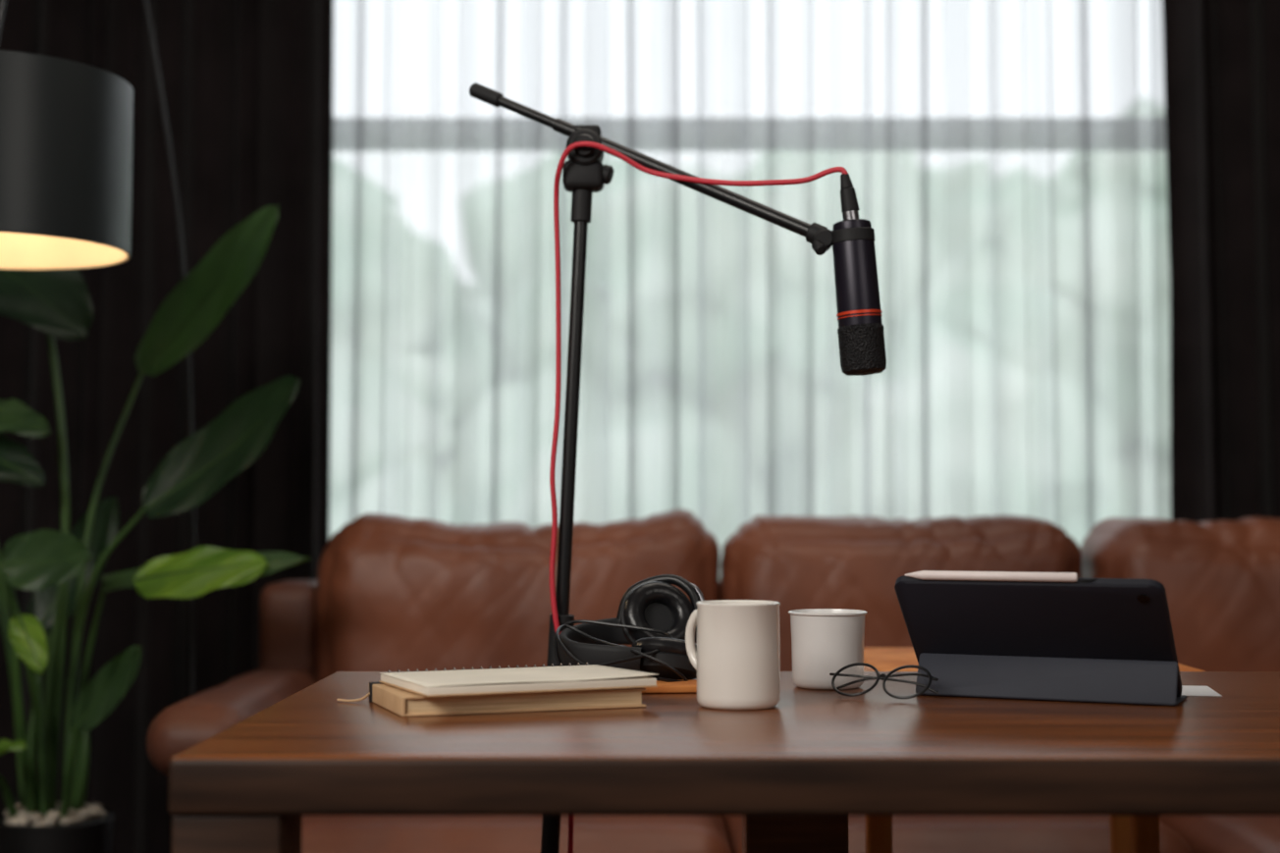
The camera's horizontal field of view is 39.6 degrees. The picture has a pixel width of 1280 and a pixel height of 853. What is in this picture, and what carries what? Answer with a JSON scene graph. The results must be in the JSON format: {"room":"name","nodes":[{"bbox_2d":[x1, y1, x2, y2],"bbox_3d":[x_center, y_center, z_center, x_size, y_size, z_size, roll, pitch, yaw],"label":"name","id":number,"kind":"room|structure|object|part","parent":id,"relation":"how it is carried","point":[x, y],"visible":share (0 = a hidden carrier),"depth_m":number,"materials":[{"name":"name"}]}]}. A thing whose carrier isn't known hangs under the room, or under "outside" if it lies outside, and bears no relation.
{"room":"studio","nodes":[
{"label":"studio","id":0,"kind":"room"},
{"bbox_3d":[0.350,1.053,1.265,5.500,0.100,6.430,0,-3,0],"label":"floor","id":1,"kind":"structure","parent":0,"visible":0},
{"bbox_2d":[0,808,113,852],"bbox_3d":[-1.070,0.905,3.240,0.208,0.385,0.208,0,-3,0],"label":"planter","id":2,"kind":"object","parent":1,"relation":"on","point":[76,830],"depth_m":3.17,"materials":[{"name":"black ceramic"}]},
{"bbox_2d":[0,0,195,696],"bbox_3d":[-0.958,-0.061,2.953,0.403,2.284,1.096,0,-3,0],"label":"arc floor lamp","id":3,"kind":"object","parent":1,"relation":"on","point":[67,126],"visible":0.85,"depth_m":2.52,"materials":[{"name":"black metal"}]},
{"bbox_3d":[-0.958,-0.377,2.621,0.399,0.240,0.399,0,-3,0],"label":"lamp shade","id":4,"kind":"part","parent":3,"relation":"part of","materials":[{"name":"beige fabric"}]},
{"bbox_3d":[-0.958,-0.383,2.622,0.403,0.252,0.403,0,-3,0],"label":"lamp shade","id":5,"kind":"part","parent":3,"relation":"part of","materials":[{"name":"black metal"}]},
{"bbox_2d":[0,205,311,852],"bbox_3d":[-0.910,0.341,3.131,0.712,1.500,0.352,-1,-3,22],"label":"potted plant","id":6,"kind":"object","parent":1,"relation":"on","point":[62,569],"visible":0.98,"depth_m":3.19,"materials":[{"name":"green plant"}]},
{"bbox_3d":[-1.141,0.659,3.155,0.018,0.139,0.171,0,-3,8],"label":"stem","id":7,"kind":"part","parent":6,"relation":"part of","materials":[{"name":"green plant"}]},
{"bbox_3d":[-1.182,0.384,3.255,0.143,0.691,0.024,1,-3,-12],"label":"stem","id":8,"kind":"part","parent":6,"relation":"part of","materials":[{"name":"green plant"}]},
{"bbox_3d":[-1.163,0.353,3.230,0.147,0.751,0.020,2,-3,-36],"label":"stem","id":9,"kind":"part","parent":6,"relation":"part of","materials":[{"name":"green plant"}]},
{"bbox_3d":[-1.085,0.524,3.125,0.028,0.403,0.183,0,-3,-7],"label":"stem","id":10,"kind":"part","parent":6,"relation":"part of","materials":[{"name":"green plant"}]},
{"bbox_3d":[-1.083,0.479,3.128,0.045,0.489,0.182,0,-3,0],"label":"stem","id":11,"kind":"part","parent":6,"relation":"part of","materials":[{"name":"green plant"}]},
{"bbox_3d":[-1.111,0.554,3.301,0.017,0.356,0.053,2,-3,-36],"label":"stem","id":12,"kind":"part","parent":6,"relation":"part of","materials":[{"name":"green plant"}]},
{"bbox_3d":[-1.144,0.203,3.247,0.195,1.051,0.033,1,-3,-16],"label":"stem","id":13,"kind":"part","parent":6,"relation":"part of","materials":[{"name":"green plant"}]},
{"bbox_3d":[-1.013,0.626,3.149,0.017,0.205,0.136,1,-3,-26],"label":"stem","id":14,"kind":"part","parent":6,"relation":"part of","materials":[{"name":"green plant"}]},
{"bbox_3d":[-0.997,0.500,3.208,0.109,0.455,0.018,-3,-4,44],"label":"stem","id":15,"kind":"part","parent":6,"relation":"part of","materials":[{"name":"green plant"}]},
{"bbox_3d":[-0.970,0.436,3.219,0.158,0.582,0.045,0,-3,0],"label":"stem","id":16,"kind":"part","parent":6,"relation":"part of","materials":[{"name":"green plant"}]},
{"bbox_3d":[-0.991,0.311,3.285,0.139,0.838,0.028,1,-3,-11],"label":"stem","id":17,"kind":"part","parent":6,"relation":"part of","materials":[{"name":"green plant"}]},
{"bbox_2d":[469,82,827,852],"bbox_3d":[-0.071,0.298,2.288,0.596,1.496,0.498,0,-3,0],"label":"microphone stand","id":18,"kind":"object","parent":1,"relation":"on","point":[584,174],"visible":0.88,"depth_m":2.24,"materials":[{"name":"black metal"}]},
{"bbox_3d":[-0.200,-0.432,2.317,0.048,0.035,0.019,-1,-3,21],"label":"boom handle","id":19,"kind":"part","parent":18,"relation":"part of","materials":[{"name":"black rubber"}]},
{"bbox_3d":[-0.043,-0.321,2.262,0.020,0.025,0.025,0,-3,0],"label":"wing knob","id":20,"kind":"part","parent":18,"relation":"part of","materials":[{"name":"black plastic"}]},
{"bbox_2d":[549,141,848,852],"bbox_3d":[0.144,0.341,2.096,0.514,1.405,0.268,0,-3,0],"label":"microphone cable","id":21,"kind":"object","parent":18,"relation":"attached to","point":[612,151],"depth_m":2.23,"materials":[{"name":"red rubber"}]},
{"bbox_2d":[811,173,886,375],"bbox_3d":[0.250,-0.183,2.131,0.089,0.244,0.056,0,-3,0],"label":"microphone","id":22,"kind":"object","parent":18,"relation":"attached to","point":[860,331],"visible":1,"depth_m":2.11,"materials":[{"name":"metal"}]},
{"bbox_3d":[0.214,-0.214,2.125,0.014,0.020,0.021,1,-3,-15],"label":"swivel knob","id":23,"kind":"part","parent":22,"relation":"part of","materials":[{"name":"black plastic"}]},
{"bbox_2d":[837,322,886,375],"bbox_3d":[0.265,-0.092,2.127,0.058,0.061,0.056,0,-3,0],"label":"grille","id":24,"kind":"object","parent":22,"relation":"attached to","point":[862,347],"depth_m":2.10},
{"bbox_2d":[146,508,1279,852],"bbox_3d":[0.507,0.609,2.932,2.554,0.948,1.564,0,-3,0],"label":"leather sofa","id":25,"kind":"object","parent":1,"relation":"on","point":[393,593],"visible":0.3,"depth_m":3.30,"materials":[{"name":"brown leather"}]},
{"bbox_3d":[-0.675,0.408,3.504,0.120,0.205,0.200,0,-3,0],"label":"arm","id":26,"kind":"part","parent":25,"relation":"part of","materials":[{"name":"leather"}]},
{"bbox_2d":[301,815,732,852],"bbox_3d":[-0.235,0.726,3.038,0.769,0.209,0.739,0,-3,0],"label":"seat cushion","id":27,"kind":"object","parent":25,"relation":"on","point":[319,833],"depth_m":2.72,"materials":[{"name":"brown leather"}]},
{"bbox_2d":[316,508,720,681],"bbox_3d":[-0.234,0.425,3.462,0.776,0.530,0.362,0,-3,0],"label":"cushion","id":28,"kind":"object","parent":25,"relation":"on","point":[394,593],"depth_m":3.31,"materials":[{"name":"brown leather"}]},
{"bbox_2d":[720,515,1081,671],"bbox_3d":[0.502,0.434,3.465,0.713,0.522,0.363,0,-3,0],"label":"cushion","id":29,"kind":"object","parent":25,"relation":"on","point":[796,562],"depth_m":3.32,"materials":[{"name":"brown leather"}]},
{"bbox_2d":[723,815,1192,852],"bbox_3d":[0.502,0.726,3.038,0.719,0.210,0.740,0,-3,0],"label":"seat cushion","id":30,"kind":"object","parent":25,"relation":"on","point":[910,833],"depth_m":2.72,"materials":[{"name":"brown leather"}]},
{"bbox_2d":[1080,517,1279,671],"bbox_3d":[1.239,0.433,3.463,0.748,0.513,0.359,0,-3,0],"label":"cushion","id":31,"kind":"object","parent":25,"relation":"on","point":[1220,579],"depth_m":3.31,"materials":[{"name":"brown leather"}]},
{"bbox_2d":[1159,815,1279,852],"bbox_3d":[1.238,0.710,2.777,0.744,0.217,1.264,0,-3,0],"label":"cushion","id":32,"kind":"object","parent":25,"relation":"on","point":[1202,833],"depth_m":2.73,"materials":[{"name":"brown leather"}]},
{"bbox_2d":[168,671,1279,852],"bbox_3d":[0.741,0.650,1.743,2.218,0.750,0.755,0,-3,0],"label":"wooden table","id":33,"kind":"object","parent":1,"relation":"on","point":[795,770],"visible":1,"depth_m":1.39,"materials":[{"name":"brown wood"}]},
{"bbox_3d":[-0.323,0.657,1.415,0.086,0.705,0.090,0,-3,0],"label":"leg","id":34,"kind":"part","parent":33,"relation":"part of","materials":[{"name":"brown wood"}]},
{"bbox_2d":[336,682,646,716],"bbox_3d":[-0.149,0.266,1.763,0.277,0.020,0.156,1,-3,-20],"label":"notebook","id":35,"kind":"object","parent":33,"relation":"on","point":[403,703],"visible":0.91,"depth_m":1.70,"materials":[{"name":"beige paper"}]},
{"bbox_2d":[379,662,657,696],"bbox_3d":[-0.123,0.250,1.765,0.236,0.013,0.165,1,-3,-24],"label":"spiral notebook","id":36,"kind":"object","parent":35,"relation":"on","point":[482,681],"visible":1,"depth_m":1.72,"materials":[{"name":"beige paper"}]},
{"bbox_2d":[553,574,704,682],"bbox_3d":[-0.010,0.229,2.009,0.175,0.119,0.198,0,-3,0],"label":"headphones","id":37,"kind":"object","parent":33,"relation":"on","point":[653,615],"visible":0.82,"depth_m":2.04,"materials":[{"name":"black plastic"}]},
{"bbox_3d":[-0.022,0.250,1.976,0.165,0.063,0.111,-1,-3,13],"label":"cord","id":38,"kind":"part","parent":37,"relation":"part of","materials":[{"name":"black rubber"}]},
{"bbox_2d":[641,679,696,693],"bbox_3d":[0.028,0.278,1.904,0.090,0.008,0.070,0,-3,-8],"label":"wooden coaster","id":39,"kind":"object","parent":33,"relation":"on","point":[690,686],"visible":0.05,"depth_m":1.87,"materials":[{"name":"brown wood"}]},
{"bbox_2d":[685,599,780,710],"bbox_3d":[0.092,0.224,1.752,0.092,0.102,0.094,0,-3,0],"label":"coffee mug","id":40,"kind":"object","parent":33,"relation":"on","point":[736,661],"visible":1,"depth_m":1.71,"materials":[{"name":"white ceramic"}]},
{"bbox_3d":[0.058,0.215,1.786,0.009,0.065,0.032,3,-4,-44],"label":"handle","id":41,"kind":"part","parent":40,"relation":"part of","materials":[{"name":"white ceramic"}]},
{"bbox_3d":[0.177,0.687,2.039,0.115,0.705,0.100,0,-3,0],"label":"leg","id":42,"kind":"part","parent":33,"relation":"part of","materials":[{"name":"brown wood"}]},
{"bbox_2d":[788,608,867,690],"bbox_3d":[0.211,0.243,1.945,0.101,0.082,0.086,2,-4,-39],"label":"coffee mug","id":43,"kind":"object","parent":33,"relation":"on","point":[824,641],"visible":0.94,"depth_m":1.91,"materials":[{"name":"beige ceramic"}]},
{"bbox_2d":[829,662,938,698],"bbox_3d":[0.248,0.260,1.823,0.119,0.032,0.047,-2,-3,30],"label":"eyeglasses","id":44,"kind":"object","parent":33,"relation":"on","point":[882,676],"visible":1,"depth_m":1.82,"materials":[{"name":"black paint"}]},
{"bbox_2d":[894,575,1187,705],"bbox_3d":[0.407,0.214,1.808,0.268,0.127,0.152,-1,-3,24],"label":"tablet","id":45,"kind":"object","parent":33,"relation":"on","point":[1088,640],"visible":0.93,"depth_m":1.78,"materials":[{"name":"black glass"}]},
{"bbox_2d":[905,570,1077,582],"bbox_3d":[0.345,0.148,1.757,0.172,0.009,0.009,-1,-3,24],"label":"stylus pen","id":46,"kind":"object","parent":45,"relation":"on","point":[924,574],"visible":1,"depth_m":1.75,"materials":[{"name":"white plastic"}]},
{"bbox_2d":[1181,685,1221,695],"bbox_3d":[0.531,0.282,1.908,0.165,0.001,0.110,0,-3,10],"label":"paper sheet","id":47,"kind":"object","parent":33,"relation":"on","point":[1188,690],"visible":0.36,"depth_m":1.89,"materials":[{"name":"white paper"}]},
{"bbox_2d":[863,647,1204,852],"bbox_3d":[0.497,0.682,2.362,0.406,0.746,0.385,0,-3,0],"label":"wooden side table","id":48,"kind":"object","parent":1,"relation":"on","point":[1128,833],"visible":0.06,"depth_m":2.29,"materials":[{"name":"brown wood"}]},
{"bbox_3d":[0.310,0.694,2.299,0.032,0.717,0.030,0,-3,0],"label":"leg","id":49,"kind":"part","parent":48,"relation":"part of","materials":[{"name":"brown wood"}]},
{"bbox_3d":[0.684,0.704,2.509,0.032,0.717,0.030,0,-3,0],"label":"leg","id":50,"kind":"part","parent":48,"relation":"part of","materials":[{"name":"brown wood"}]},
{"bbox_3d":[0.655,0.694,2.299,0.032,0.717,0.030,0,-3,0],"label":"leg","id":51,"kind":"part","parent":48,"relation":"part of","materials":[{"name":"brown wood"}]},
{"bbox_3d":[0.250,-1.517,4.534,2.500,0.150,0.150,0,-3,0],"label":"lintel","id":52,"kind":"object","parent":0,"visible":0},
{"bbox_3d":[0.100,-1.514,4.286,4.500,0.040,0.344,0,-3,0],"label":"rail","id":53,"kind":"object","parent":52,"relation":"attached to","visible":0},
{"bbox_2d":[0,0,333,852],"bbox_3d":[-1.407,-0.183,4.063,1.400,2.600,0.105,0,-3,0],"label":"curtain","id":54,"kind":"object","parent":53,"relation":"hanging from","point":[247,84],"visible":0.56,"depth_m":4.07,"materials":[{"name":"fabric"}]},
{"bbox_2d":[328,0,1171,580],"bbox_3d":[0.240,-0.176,4.215,2.215,2.600,0.102,0,-3,0],"label":"sheer curtain","id":55,"kind":"object","parent":53,"relation":"hanging from","point":[1005,160],"visible":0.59,"depth_m":4.22,"materials":[{"name":"white fabric"}]},
{"bbox_2d":[1162,0,1279,523],"bbox_3d":[1.759,-0.183,4.069,1.112,2.600,0.122,0,-3,0],"label":"curtain","id":56,"kind":"object","parent":53,"relation":"hanging from","point":[1221,58],"visible":0.61,"depth_m":4.07,"materials":[{"name":"fabric"}]}
]}

